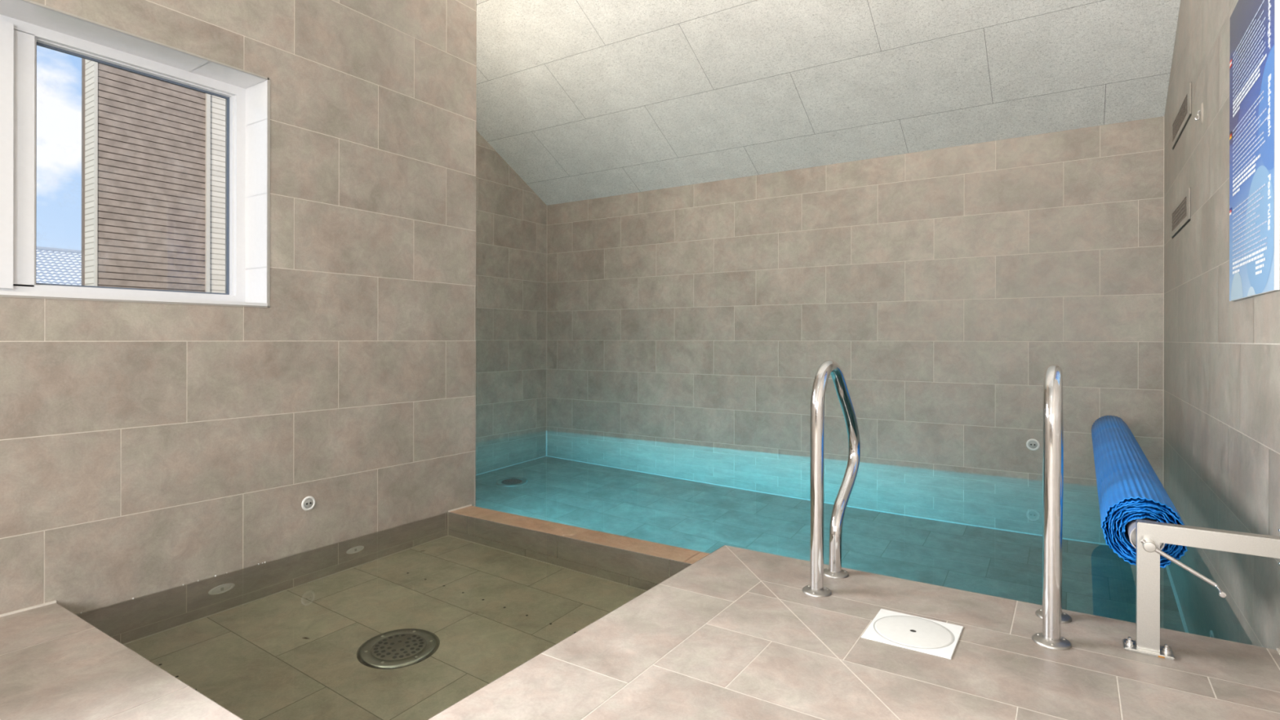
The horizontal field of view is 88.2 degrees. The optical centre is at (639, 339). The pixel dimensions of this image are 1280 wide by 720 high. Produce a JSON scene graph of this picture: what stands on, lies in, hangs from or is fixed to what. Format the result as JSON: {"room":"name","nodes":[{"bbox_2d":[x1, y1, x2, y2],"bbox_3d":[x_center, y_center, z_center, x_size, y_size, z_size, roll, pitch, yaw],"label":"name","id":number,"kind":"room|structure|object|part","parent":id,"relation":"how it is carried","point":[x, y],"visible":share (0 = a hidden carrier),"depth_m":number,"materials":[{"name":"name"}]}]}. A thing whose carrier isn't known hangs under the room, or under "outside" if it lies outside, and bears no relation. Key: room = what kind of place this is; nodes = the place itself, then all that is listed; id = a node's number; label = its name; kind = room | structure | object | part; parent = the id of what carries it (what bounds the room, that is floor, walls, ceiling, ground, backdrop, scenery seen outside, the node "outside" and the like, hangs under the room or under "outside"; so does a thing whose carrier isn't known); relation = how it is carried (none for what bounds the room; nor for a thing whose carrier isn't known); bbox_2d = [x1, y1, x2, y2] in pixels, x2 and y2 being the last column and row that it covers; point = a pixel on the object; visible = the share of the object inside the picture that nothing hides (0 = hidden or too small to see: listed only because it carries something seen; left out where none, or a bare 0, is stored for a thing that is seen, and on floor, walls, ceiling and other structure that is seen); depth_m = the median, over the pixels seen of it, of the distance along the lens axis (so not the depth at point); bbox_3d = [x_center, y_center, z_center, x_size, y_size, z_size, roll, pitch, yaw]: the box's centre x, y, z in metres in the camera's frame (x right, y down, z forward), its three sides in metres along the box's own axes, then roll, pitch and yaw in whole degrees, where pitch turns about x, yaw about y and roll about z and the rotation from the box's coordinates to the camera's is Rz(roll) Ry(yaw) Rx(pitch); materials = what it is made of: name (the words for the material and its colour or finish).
{"room":"indoor swimming pool","nodes":[
{"label":"indoor swimming pool","id":0,"kind":"room"},
{"bbox_2d":[0,0,476,614],"bbox_3d":[-2.681,-0.803,1.247,0.360,6.700,5.943,0,0,33],"label":"wall","id":1,"kind":"structure","parent":0,"point":[146,448],"depth_m":2.76,"materials":[{"name":"tile"}]},
{"bbox_2d":[0,600,56,617],"bbox_3d":[-2.967,0.844,0.480,0.007,0.007,3.950,0,0,33],"label":"trim","id":2,"kind":"structure","parent":1,"relation":"attached to","point":[52,602],"depth_m":2.07,"materials":[{"name":"plastic"}]},
{"bbox_2d":[0,0,270,307],"bbox_3d":[-2.011,-0.599,2.168,0.258,0.937,1.435,0,0,33],"label":"window","id":3,"kind":"structure","parent":1,"relation":"in","point":[25,25],"depth_m":2.36,"materials":[{"name":"white plastic"}]},
{"bbox_3d":[-2.259,-0.601,1.909,0.068,0.867,0.653,0,0,33],"label":"opening sash","id":4,"kind":"part","parent":3,"relation":"part of","materials":[{"name":"white plastic"}]},
{"bbox_3d":[-2.002,-0.143,2.156,0.228,0.012,1.425,0,0,33],"label":"sill","id":5,"kind":"part","parent":3,"relation":"part of","materials":[{"name":"white plastic"}]},
{"bbox_2d":[301,496,315,511],"bbox_3d":[-1.422,0.704,2.837,0.006,0.062,0.062,0,0,33],"label":"jet","id":6,"kind":"object","parent":1,"relation":"attached to","point":[308,503],"depth_m":2.83,"materials":[{"name":"white plastic"}]},
{"bbox_2d":[448,504,471,511],"bbox_3d":[-0.963,0.904,3.538,0.007,0.007,0.158,0,0,33],"label":"trim","id":7,"kind":"structure","parent":1,"relation":"attached to","point":[469,504],"depth_m":3.53,"materials":[{"name":"plastic"}]},
{"bbox_2d":[475,129,546,442],"bbox_3d":[-1.819,-0.301,5.895,0.250,5.700,3.077,0,0,33],"label":"wall","id":8,"kind":"structure","parent":0,"point":[511,219],"depth_m":6.47,"materials":[{"name":"tile"}]},
{"bbox_2d":[448,506,709,564],"bbox_3d":[-0.323,1.679,3.117,1.539,1.544,0.158,0,0,33],"label":"ledge","id":9,"kind":"object","parent":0,"point":[633,544],"visible":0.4,"depth_m":3.05,"materials":[{"name":"tile"}]},
{"bbox_2d":[0,545,1279,719],"bbox_3d":[-1.149,1.650,0.324,3.222,1.600,5.685,0,0,33],"label":"floor","id":10,"kind":"structure","parent":0,"point":[735,633],"depth_m":1.72,"materials":[{"name":"tile"}]},
{"bbox_2d":[802,360,860,597],"bbox_3d":[0.717,0.463,2.414,0.096,0.781,0.527,0,0,33],"label":"handrail","id":11,"kind":"object","parent":10,"relation":"on","point":[816,588],"visible":1,"depth_m":2.25,"materials":[{"name":"silver metal"}]},
{"bbox_2d":[861,608,963,659],"bbox_3d":[0.795,0.851,1.924,0.236,0.006,0.236,0,0,33],"label":"lid","id":12,"kind":"object","parent":10,"relation":"on","point":[931,637],"visible":1,"depth_m":1.91,"materials":[{"name":"white plastic"}]},
{"bbox_2d":[1031,364,1071,649],"bbox_3d":[1.280,0.464,2.045,0.096,0.781,0.527,0,0,33],"label":"handrail","id":13,"kind":"object","parent":10,"relation":"on","point":[1051,614],"visible":1,"depth_m":1.85,"materials":[{"name":"silver metal"}]},
{"bbox_2d":[1122,519,1279,660],"bbox_3d":[1.486,0.659,1.727,0.357,0.392,0.160,0,0,33],"label":"stand","id":14,"kind":"object","parent":10,"relation":"on","point":[1147,642],"depth_m":1.79,"materials":[{"name":"metal"}]},
{"bbox_2d":[1091,415,1187,568],"bbox_3d":[2.162,0.565,2.963,0.204,0.208,2.712,0,0,34],"label":"roll","id":15,"kind":"object","parent":14,"relation":"on","point":[1129,489],"visible":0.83,"depth_m":2.09,"materials":[{"name":"plastic"}]},
{"bbox_3d":[1.396,0.675,1.816,0.050,0.347,0.040,0,0,33],"label":"post","id":16,"kind":"part","parent":14,"relation":"part of","materials":[{"name":"metal"}]},
{"bbox_3d":[1.395,0.851,1.815,0.109,0.008,0.068,0,0,33],"label":"plate","id":17,"kind":"part","parent":14,"relation":"part of","materials":[{"name":"metal"}]},
{"bbox_3d":[1.428,0.594,1.736,0.061,0.107,0.180,0,0,-40],"label":"crank handle","id":18,"kind":"part","parent":14,"relation":"part of","materials":[{"name":"silver metal"}]},
{"bbox_3d":[1.461,0.640,1.656,0.014,0.014,0.007,0,0,33],"label":"knob","id":19,"kind":"part","parent":14,"relation":"part of","materials":[{"name":"silver metal"}]},
{"bbox_2d":[475,0,1180,205],"bbox_3d":[-1.165,-2.568,2.005,5.505,2.531,8.870,0,0,33],"label":"ceiling","id":20,"kind":"structure","parent":0,"point":[583,100],"depth_m":4.65,"materials":[{"name":"white tile"}]},
{"bbox_2d":[546,115,1164,486],"bbox_3d":[1.221,0.504,5.651,5.505,4.100,0.250,0,0,33],"label":"wall","id":21,"kind":"structure","parent":0,"point":[943,286],"depth_m":5.04,"materials":[{"name":"tile"}]},
{"bbox_2d":[1026,439,1039,450],"bbox_3d":[2.694,0.722,4.531,0.080,0.080,0.006,0,0,33],"label":"jet","id":22,"kind":"object","parent":21,"relation":"attached to","point":[1032,444],"depth_m":4.53,"materials":[{"name":"white plastic"}]},
{"bbox_2d":[1163,0,1279,649],"bbox_3d":[1.071,-0.796,0.536,0.250,6.700,8.870,0,0,33],"label":"wall","id":23,"kind":"structure","parent":0,"point":[1221,470],"depth_m":2.62,"materials":[{"name":"tile"}]},
{"bbox_2d":[1171,186,1191,238],"bbox_3d":[2.864,-0.658,3.503,0.006,0.160,0.709,0,0,33],"label":"air vent","id":24,"kind":"object","parent":23,"relation":"in","point":[1181,212],"visible":1,"depth_m":3.43,"materials":[{"name":"metal"}]},
{"bbox_2d":[1172,196,1186,231],"bbox_3d":[2.878,-0.664,3.527,0.003,0.104,0.591,0,0,33],"label":"grille","id":25,"kind":"object","parent":24,"relation":"attached to","point":[1179,212],"depth_m":3.51,"materials":[{"name":"brown metal"}]},
{"bbox_2d":[1171,81,1191,149],"bbox_3d":[2.851,-1.162,3.483,0.006,0.160,0.709,0,0,33],"label":"air vent","id":26,"kind":"object","parent":23,"relation":"in","point":[1184,113],"visible":1,"depth_m":3.42,"materials":[{"name":"metal"}]},
{"bbox_2d":[1172,94,1186,142],"bbox_3d":[2.865,-1.168,3.507,0.003,0.104,0.591,0,0,33],"label":"grille","id":27,"kind":"object","parent":26,"relation":"attached to","point":[1180,117],"depth_m":3.50,"materials":[{"name":"brown metal"}]},
{"bbox_2d":[1194,102,1203,124],"bbox_3d":[2.472,-0.999,2.925,0.027,0.096,0.048,0,0,33],"label":"wall hook","id":28,"kind":"object","parent":23,"relation":"attached to","point":[1200,117],"visible":1,"depth_m":2.91,"materials":[{"name":"silver metal"}]},
{"bbox_3d":[2.481,-0.999,2.919,0.006,0.096,0.048,0,0,33],"label":"plate","id":29,"kind":"part","parent":28,"relation":"part of","materials":[{"name":"silver metal"}]},
{"bbox_2d":[1229,0,1279,301],"bbox_3d":[1.923,-0.638,2.079,0.012,1.006,0.631,0,0,33],"label":"sign","id":30,"kind":"object","parent":23,"relation":"attached to","point":[1255,24],"visible":1,"depth_m":2.02,"materials":[{"name":"blue plastic"}]},
{"bbox_2d":[1232,154,1260,195],"bbox_3d":[1.946,-0.523,2.124,0.001,0.053,0.405,0,0,33],"label":"print","id":31,"kind":"object","parent":30,"relation":"attached to","point":[1259,156],"depth_m":2.13},
{"bbox_2d":[1232,0,1265,101],"bbox_3d":[1.930,-0.907,2.099,0.001,0.161,0.465,0,0,33],"label":"print","id":32,"kind":"object","parent":30,"relation":"attached to","point":[1264,0],"depth_m":2.09},
{"bbox_2d":[1232,54,1266,117],"bbox_3d":[1.927,-0.795,2.094,0.001,0.051,0.476,0,0,33],"label":"print","id":33,"kind":"object","parent":30,"relation":"attached to","point":[1263,59],"depth_m":2.11},
{"bbox_2d":[1232,183,1266,260],"bbox_3d":[1.924,-0.361,2.090,0.001,0.176,0.485,0,0,33],"label":"print","id":34,"kind":"object","parent":30,"relation":"attached to","point":[1262,186],"depth_m":2.09},
{"bbox_2d":[1232,90,1266,178],"bbox_3d":[1.924,-0.640,2.090,0.001,0.169,0.485,0,0,33],"label":"print","id":35,"kind":"object","parent":30,"relation":"attached to","point":[1263,91],"depth_m":2.11},
{"bbox_2d":[1232,246,1266,274],"bbox_3d":[1.924,-0.246,2.090,0.001,0.040,0.485,0,0,33],"label":"print","id":36,"kind":"object","parent":30,"relation":"attached to","point":[1258,251],"depth_m":2.09},
{"bbox_2d":[1255,257,1265,275],"bbox_3d":[1.835,-0.216,1.954,0.001,0.041,0.120,0,0,33],"label":"print","id":37,"kind":"object","parent":30,"relation":"attached to","point":[1264,259],"depth_m":1.96},
{"bbox_3d":[0.358,2.403,4.340,5.105,0.100,2.885,0,0,33],"label":"floor","id":38,"kind":"structure","parent":0,"visible":0},
{"bbox_2d":[475,430,1253,645],"bbox_3d":[0.387,1.657,4.382,5.108,1.396,2.788,0,0,33],"label":"pool water","id":39,"kind":"object","parent":38,"relation":"on","point":[982,534],"visible":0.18,"depth_m":3.63,"materials":[{"name":"teal liquid"}]},
{"bbox_3d":[-0.803,1.885,2.385,1.540,1.132,1.613,0,0,33],"label":"floor","id":40,"kind":"structure","parent":0,"visible":0},
{"bbox_2d":[75,512,691,719],"bbox_3d":[-0.805,1.115,2.381,1.542,0.412,1.604,0,0,33],"label":"pool water","id":41,"kind":"object","parent":40,"relation":"on","point":[408,621],"visible":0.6,"depth_m":2.17,"materials":[{"name":"liquid"}]},
{"label":"outside","id":42,"kind":"structure","parent":0,"visible":0},
{"bbox_3d":[-19.036,1.893,30.422,54.800,0.150,90.000,0,0,33],"label":"floor","id":43,"kind":"structure","parent":42,"visible":0},
{"bbox_2d":[35,246,81,285],"bbox_3d":[-29.581,-1.516,34.951,6.189,6.630,22.000,0,0,33],"label":"roof","id":44,"kind":"structure","parent":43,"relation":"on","point":[53,265],"depth_m":33.63,"materials":[{"name":"tile"}]},
{"bbox_2d":[81,57,225,293],"bbox_3d":[-4.352,-1.906,8.220,0.360,7.500,4.030,0,0,33],"label":"brick building","id":45,"kind":"structure","parent":43,"relation":"on","point":[153,150],"depth_m":6.84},
{"bbox_3d":[-5.326,-1.908,6.466,0.035,7.500,0.018,0,0,33],"label":"corner trim","id":46,"kind":"part","parent":45,"relation":"part of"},
{"bbox_3d":[-4.775,-1.907,7.293,0.050,7.500,0.035,0,0,33],"label":"corner trim","id":47,"kind":"part","parent":45,"relation":"part of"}
]}

